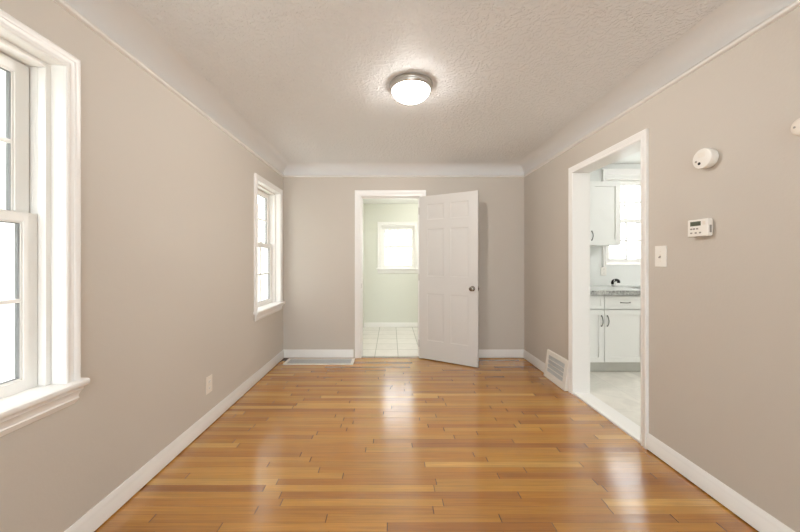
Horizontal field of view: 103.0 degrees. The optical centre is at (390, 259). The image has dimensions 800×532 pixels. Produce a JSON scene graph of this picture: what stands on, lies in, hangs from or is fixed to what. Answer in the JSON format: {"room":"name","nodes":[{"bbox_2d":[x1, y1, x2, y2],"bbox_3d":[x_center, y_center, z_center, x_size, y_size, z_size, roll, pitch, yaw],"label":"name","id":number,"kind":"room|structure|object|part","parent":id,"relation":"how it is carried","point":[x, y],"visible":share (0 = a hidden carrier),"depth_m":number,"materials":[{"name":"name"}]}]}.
{"room":"empty living room","nodes":[
{"label":"empty living room","id":0,"kind":"room"},
{"bbox_2d":[0,0,282,531],"bbox_3d":[-1.488,-0.100,0.825,0.225,2.800,6.750,0,0,0],"label":"wall","id":1,"kind":"structure","parent":0,"point":[167,195],"depth_m":1.75,"materials":[{"name":"beige paint"}]},
{"bbox_2d":[0,9,89,436],"bbox_3d":[-1.468,-0.126,0.996,0.283,1.494,0.817,0,0,0],"label":"window","id":2,"kind":"structure","parent":1,"relation":"in","point":[40,81],"depth_m":1.31,"materials":[{"name":"white paint"}]},
{"bbox_3d":[-1.511,-0.473,0.996,0.034,0.646,0.635,0,0,0],"label":"sash","id":3,"kind":"part","parent":2,"relation":"part of","materials":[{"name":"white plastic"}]},
{"bbox_3d":[-1.476,0.167,0.996,0.034,0.714,0.635,0,0,0],"label":"sash","id":4,"kind":"part","parent":2,"relation":"part of","materials":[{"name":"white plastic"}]},
{"bbox_2d":[64,350,283,531],"bbox_3d":[-1.367,1.192,0.830,0.017,0.100,6.460,0,0,0],"label":"baseboard","id":5,"kind":"structure","parent":1,"relation":"attached to","point":[94,518],"depth_m":1.86,"materials":[{"name":"white paint"}]},
{"bbox_2d":[206,374,211,394],"bbox_3d":[-1.371,0.938,2.398,0.009,0.128,0.081,0,0,0],"label":"wall outlet","id":6,"kind":"object","parent":1,"relation":"attached to","point":[209,378],"visible":1,"depth_m":2.39,"materials":[{"name":"beige plastic"}]},
{"bbox_2d":[253,173,284,320],"bbox_3d":[-1.468,-0.126,3.583,0.283,1.494,0.817,0,0,0],"label":"window","id":7,"kind":"structure","parent":1,"relation":"in","point":[270,245],"depth_m":3.90,"materials":[{"name":"white paint"}]},
{"bbox_3d":[-1.511,-0.473,3.583,0.034,0.646,0.635,0,0,0],"label":"sash","id":8,"kind":"part","parent":7,"relation":"part of","materials":[{"name":"white plastic"}]},
{"bbox_3d":[-1.476,0.167,3.583,0.034,0.714,0.635,0,0,0],"label":"sash","id":9,"kind":"part","parent":7,"relation":"part of","materials":[{"name":"white plastic"}]},
{"bbox_2d":[53,0,799,176],"bbox_3d":[0.163,-1.070,0.830,3.075,0.028,6.460,0,0,0],"label":"trim","id":10,"kind":"structure","parent":1,"relation":"attached to","point":[62,3],"depth_m":1.89,"materials":[{"name":"white paint"}]},
{"bbox_2d":[363,203,363,328],"bbox_3d":[-0.550,-0.025,5.050,0.100,2.650,1.700,0,0,0],"label":"wall","id":11,"kind":"structure","parent":0,"point":[363,203],"depth_m":5.78,"materials":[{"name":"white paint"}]},
{"bbox_2d":[363,199,417,203],"bbox_3d":[0.325,-1.090,5.050,1.650,0.100,1.700,0,0,0],"label":"ceiling","id":12,"kind":"structure","parent":0,"point":[365,201],"depth_m":5.65,"materials":[{"name":"white paint"}]},
{"bbox_2d":[364,204,417,322],"bbox_3d":[0.325,-0.025,6.000,1.850,2.650,0.200,0,0,0],"label":"wall","id":13,"kind":"structure","parent":0,"point":[388,298],"depth_m":5.90,"materials":[{"name":"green paint"}]},
{"bbox_2d":[364,323,417,326],"bbox_3d":[0.325,1.202,5.893,1.650,0.084,0.014,0,0,0],"label":"baseboard","id":14,"kind":"structure","parent":13,"relation":"attached to","point":[365,324],"depth_m":5.89,"materials":[{"name":"white paint"}]},
{"bbox_2d":[376,222,417,273],"bbox_3d":[0.130,-0.227,5.981,0.796,0.956,0.258,0,0,0],"label":"window","id":15,"kind":"structure","parent":13,"relation":"in","point":[381,268],"depth_m":5.89,"materials":[{"name":"white paint"}]},
{"bbox_3d":[0.130,-0.423,5.970,0.590,0.386,0.034,0,0,0],"label":"sash","id":16,"kind":"part","parent":15,"relation":"part of","materials":[{"name":"white glass"}]},
{"bbox_3d":[0.130,-0.058,5.935,0.590,0.424,0.034,0,0,0],"label":"sash","id":17,"kind":"part","parent":15,"relation":"part of","materials":[{"name":"white glass"}]},
{"bbox_2d":[283,177,523,357],"bbox_3d":[0.235,-0.095,4.130,3.220,2.810,0.140,0,0,0],"label":"wall","id":18,"kind":"structure","parent":0,"point":[319,212],"depth_m":4.06,"materials":[{"name":"beige paint"}]},
{"bbox_2d":[283,349,353,357],"bbox_3d":[-0.926,1.192,4.051,0.897,0.100,0.017,0,0,0],"label":"baseboard","id":19,"kind":"structure","parent":18,"relation":"attached to","point":[288,353],"depth_m":4.04,"materials":[{"name":"white paint"}]},
{"bbox_2d":[355,190,425,357],"bbox_3d":[-0.008,0.182,4.130,0.906,2.140,0.178,0,0,0],"label":"door frame","id":20,"kind":"structure","parent":18,"relation":"attached to","point":[360,195],"depth_m":4.05,"materials":[{"name":"white paint"}]},
{"bbox_2d":[419,190,478,366],"bbox_3d":[0.688,0.218,3.864,0.765,2.040,0.169,0,0,30],"label":"door","id":21,"kind":"structure","parent":18,"relation":"in","point":[448,223],"depth_m":3.83,"materials":[{"name":"white paint"}]},
{"bbox_2d":[479,349,523,357],"bbox_3d":[1.081,1.192,4.051,1.238,0.100,0.017,0,0,0],"label":"baseboard","id":22,"kind":"structure","parent":18,"relation":"attached to","point":[483,353],"depth_m":4.04,"materials":[{"name":"white paint"}]},
{"bbox_2d":[94,327,758,531],"bbox_3d":[0.152,1.273,1.790,3.095,0.054,8.420,0,0,0],"label":"floor","id":23,"kind":"structure","parent":0,"point":[369,444],"depth_m":1.95,"materials":[{"name":"brown wood"}]},
{"bbox_2d":[283,358,354,364],"bbox_3d":[-0.874,1.246,3.908,0.841,0.007,0.235,0,0,0],"label":"floor vent","id":24,"kind":"object","parent":23,"relation":"in","point":[291,361],"visible":1,"depth_m":3.90,"materials":[{"name":"white metal"}]},
{"bbox_2d":[287,359,351,362],"bbox_3d":[-0.874,1.246,3.908,0.769,0.005,0.167,0,0,0],"label":"grille","id":25,"kind":"object","parent":24,"relation":"attached to","point":[289,360],"depth_m":3.90,"materials":[{"name":"grey metal"}]},
{"bbox_2d":[573,393,640,443],"bbox_3d":[1.772,1.247,2.558,0.153,0.026,0.807,0,0,0],"label":"threshold","id":26,"kind":"object","parent":23,"relation":"on","point":[633,430],"visible":0.76,"depth_m":2.52,"materials":[{"name":"white paint"}]},
{"bbox_2d":[65,0,794,174],"bbox_3d":[0.163,-1.266,0.830,3.077,0.368,6.462,0,0,0],"label":"ceiling","id":27,"kind":"structure","parent":0,"point":[303,84],"depth_m":1.92,"materials":[{"name":"white paint"}]},
{"bbox_2d":[389,73,432,103],"bbox_3d":[0.137,-1.148,2.190,0.300,0.119,0.300,0,0,0],"label":"ceiling light","id":28,"kind":"object","parent":27,"relation":"attached to","point":[407,88],"visible":1,"depth_m":2.11,"materials":[{"name":"white glass"}]},
{"bbox_3d":[0.137,-1.135,2.190,0.256,0.070,0.256,0,0,0],"label":"lamp shade","id":29,"kind":"part","parent":28,"relation":"part of","materials":[{"name":"white glass"}]},
{"bbox_2d":[590,372,640,426],"bbox_3d":[3.270,1.274,2.500,2.860,0.053,3.400,0,0,0],"label":"floor","id":30,"kind":"structure","parent":0,"point":[621,391],"depth_m":3.02,"materials":[{"name":"white tile"}]},
{"bbox_2d":[590,295,603,371],"bbox_3d":[2.088,0.816,3.769,0.481,0.863,0.659,0,0,0],"label":"base cabinet","id":31,"kind":"object","parent":30,"relation":"on","point":[596,301],"visible":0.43,"depth_m":3.48,"materials":[{"name":"white paint"}]},
{"bbox_3d":[2.088,0.465,3.481,0.476,0.143,0.022,0,0,0],"label":"drawer","id":32,"kind":"part","parent":31,"relation":"part of","materials":[{"name":"white paint"}]},
{"bbox_3d":[2.088,0.831,3.481,0.476,0.574,0.022,0,0,0],"label":"door","id":33,"kind":"part","parent":31,"relation":"part of","materials":[{"name":"white paint"}]},
{"bbox_2d":[590,286,640,294],"bbox_3d":[3.223,0.356,3.773,2.751,0.053,0.651,0,0,0],"label":"countertop","id":34,"kind":"structure","parent":31,"relation":"on","point":[594,290],"depth_m":3.45,"materials":[{"name":"grey stone"}]},
{"bbox_2d":[610,279,619,286],"bbox_3d":[2.785,0.281,3.935,0.112,0.099,0.098,0,0,0],"label":"kitchen faucet","id":35,"kind":"object","parent":34,"relation":"on","point":[613,284],"visible":1,"depth_m":3.93,"materials":[{"name":"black metal"}]},
{"bbox_2d":[621,286,640,288],"bbox_3d":[3.130,0.354,3.740,0.568,0.056,0.388,0,0,0],"label":"sink","id":36,"kind":"object","parent":34,"relation":"in","point":[637,287],"visible":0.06,"depth_m":3.92,"materials":[{"name":"white ceramic"}]},
{"bbox_2d":[599,295,640,371],"bbox_3d":[2.558,0.816,3.769,0.456,0.863,0.659,0,0,0],"label":"base cabinet","id":37,"kind":"object","parent":30,"relation":"on","point":[622,313],"visible":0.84,"depth_m":3.48,"materials":[{"name":"white paint"}]},
{"bbox_3d":[2.558,0.465,3.481,0.451,0.143,0.022,0,0,0],"label":"drawer","id":38,"kind":"part","parent":37,"relation":"part of","materials":[{"name":"white paint"}]},
{"bbox_3d":[2.558,0.831,3.481,0.451,0.574,0.022,0,0,0],"label":"door","id":39,"kind":"part","parent":37,"relation":"part of","materials":[{"name":"white paint"}]},
{"bbox_2d":[590,164,640,285],"bbox_3d":[3.223,-0.100,4.200,2.755,2.800,0.200,0,0,0],"label":"wall","id":40,"kind":"structure","parent":0,"point":[628,275],"depth_m":4.10,"materials":[{"name":"white paint"}]},
{"bbox_2d":[601,267,605,275],"bbox_3d":[2.739,0.142,4.096,0.072,0.116,0.009,0,0,0],"label":"wall outlet","id":41,"kind":"object","parent":40,"relation":"attached to","point":[603,269],"visible":1,"depth_m":4.09,"materials":[{"name":"white plastic"}]},
{"bbox_2d":[590,181,620,245],"bbox_3d":[2.539,-0.556,3.919,0.375,0.762,0.360,0,0,0],"label":"upper cabinet","id":42,"kind":"object","parent":40,"relation":"attached to","point":[605,196],"visible":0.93,"depth_m":3.78,"materials":[{"name":"white paint"}]},
{"bbox_2d":[601,169,640,266],"bbox_3d":[3.055,-0.535,4.185,0.694,1.260,0.250,0,0,0],"label":"window","id":43,"kind":"structure","parent":40,"relation":"in","point":[628,177],"depth_m":4.12,"materials":[{"name":"white paint"}]},
{"bbox_3d":[3.055,-0.244,4.135,0.540,0.566,0.034,0,0,0],"label":"sash","id":44,"kind":"part","parent":43,"relation":"part of","materials":[{"name":"white glass"}]},
{"bbox_3d":[3.055,-0.759,4.170,0.540,0.544,0.034,0,0,0],"label":"sash","id":45,"kind":"part","parent":43,"relation":"part of","materials":[{"name":"glass"}]},
{"bbox_2d":[611,151,640,163],"bbox_3d":[3.223,-1.288,2.500,2.755,0.100,3.200,0,0,0],"label":"ceiling","id":46,"kind":"structure","parent":0,"point":[635,158],"depth_m":3.96,"materials":[{"name":"white paint"}]},
{"bbox_2d":[524,6,799,531],"bbox_3d":[1.772,-0.095,0.830,0.145,2.810,6.460,0,0,0],"label":"wall","id":47,"kind":"structure","parent":0,"point":[724,308],"depth_m":1.62,"materials":[{"name":"beige paint"}]},
{"bbox_2d":[523,350,544,372],"bbox_3d":[1.692,1.192,3.748,0.017,0.100,0.625,0,0,0],"label":"baseboard","id":48,"kind":"structure","parent":47,"relation":"attached to","point":[536,362],"depth_m":3.73,"materials":[{"name":"white paint"}]},
{"bbox_2d":[544,349,567,390],"bbox_3d":[1.674,1.104,3.227,0.052,0.284,0.411,0,0,0],"label":"air vent","id":49,"kind":"object","parent":47,"relation":"in","point":[556,366],"visible":0.99,"depth_m":3.20,"materials":[{"name":"white metal"}]},
{"bbox_2d":[568,128,648,448],"bbox_3d":[1.772,0.191,2.558,0.183,2.119,0.921,0,0,0],"label":"door frame","id":50,"kind":"structure","parent":47,"relation":"attached to","point":[578,174],"depth_m":2.96,"materials":[{"name":"white paint"}]},
{"bbox_3d":[1.855,0.191,2.558,0.019,2.119,0.921,0,0,0],"label":"casing","id":51,"kind":"part","parent":50,"relation":"part of","materials":[{"name":"white paint"}]},
{"bbox_2d":[655,246,666,266],"bbox_3d":[1.691,-0.023,2.000,0.018,0.132,0.085,0,0,0],"label":"light switch","id":52,"kind":"object","parent":47,"relation":"attached to","point":[660,251],"visible":1,"depth_m":1.99,"materials":[{"name":"white plastic"}]},
{"bbox_2d":[688,218,712,236],"bbox_3d":[1.682,-0.174,1.729,0.036,0.093,0.116,0,0,0],"label":"thermostat","id":53,"kind":"object","parent":47,"relation":"attached to","point":[699,227],"visible":1,"depth_m":1.71,"materials":[{"name":"beige plastic"}]},
{"bbox_2d":[693,148,718,168],"bbox_3d":[1.678,-0.542,1.699,0.043,0.107,0.107,0,0,0],"label":"smoke detector","id":54,"kind":"object","parent":47,"relation":"attached to","point":[704,158],"visible":1,"depth_m":1.68,"materials":[{"name":"white plastic"}]},
{"bbox_2d":[646,433,794,531],"bbox_3d":[1.692,1.192,-0.151,0.017,0.100,4.497,0,0,0],"label":"baseboard","id":55,"kind":"structure","parent":47,"relation":"attached to","point":[742,507],"depth_m":1.64,"materials":[{"name":"white paint"}]},
{"bbox_2d":[790,118,799,135],"bbox_3d":[1.684,-0.547,1.296,0.033,0.074,0.074,0,0,0],"label":"wall sensor","id":56,"kind":"object","parent":47,"relation":"attached to","point":[795,127],"visible":1,"depth_m":1.31,"materials":[{"name":"beige plastic"}]},
{"label":"outside","id":57,"kind":"structure","parent":0,"visible":0},
{"bbox_3d":[0.000,2.000,5.000,60.000,0.300,70.000,0,0,0],"label":"ground","id":58,"kind":"structure","parent":57,"visible":0},
{"bbox_2d":[258,196,259,301],"bbox_3d":[-5.922,-1.935,13.900,5.367,7.633,4.490,0,0,17],"label":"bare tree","id":59,"kind":"object","parent":58,"relation":"on","point":[259,196],"visible":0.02,"depth_m":13.82,"materials":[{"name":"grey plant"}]},
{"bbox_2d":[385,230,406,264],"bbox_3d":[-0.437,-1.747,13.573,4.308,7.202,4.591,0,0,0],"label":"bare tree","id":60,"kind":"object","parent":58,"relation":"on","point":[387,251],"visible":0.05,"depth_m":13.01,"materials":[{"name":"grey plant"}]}
]}

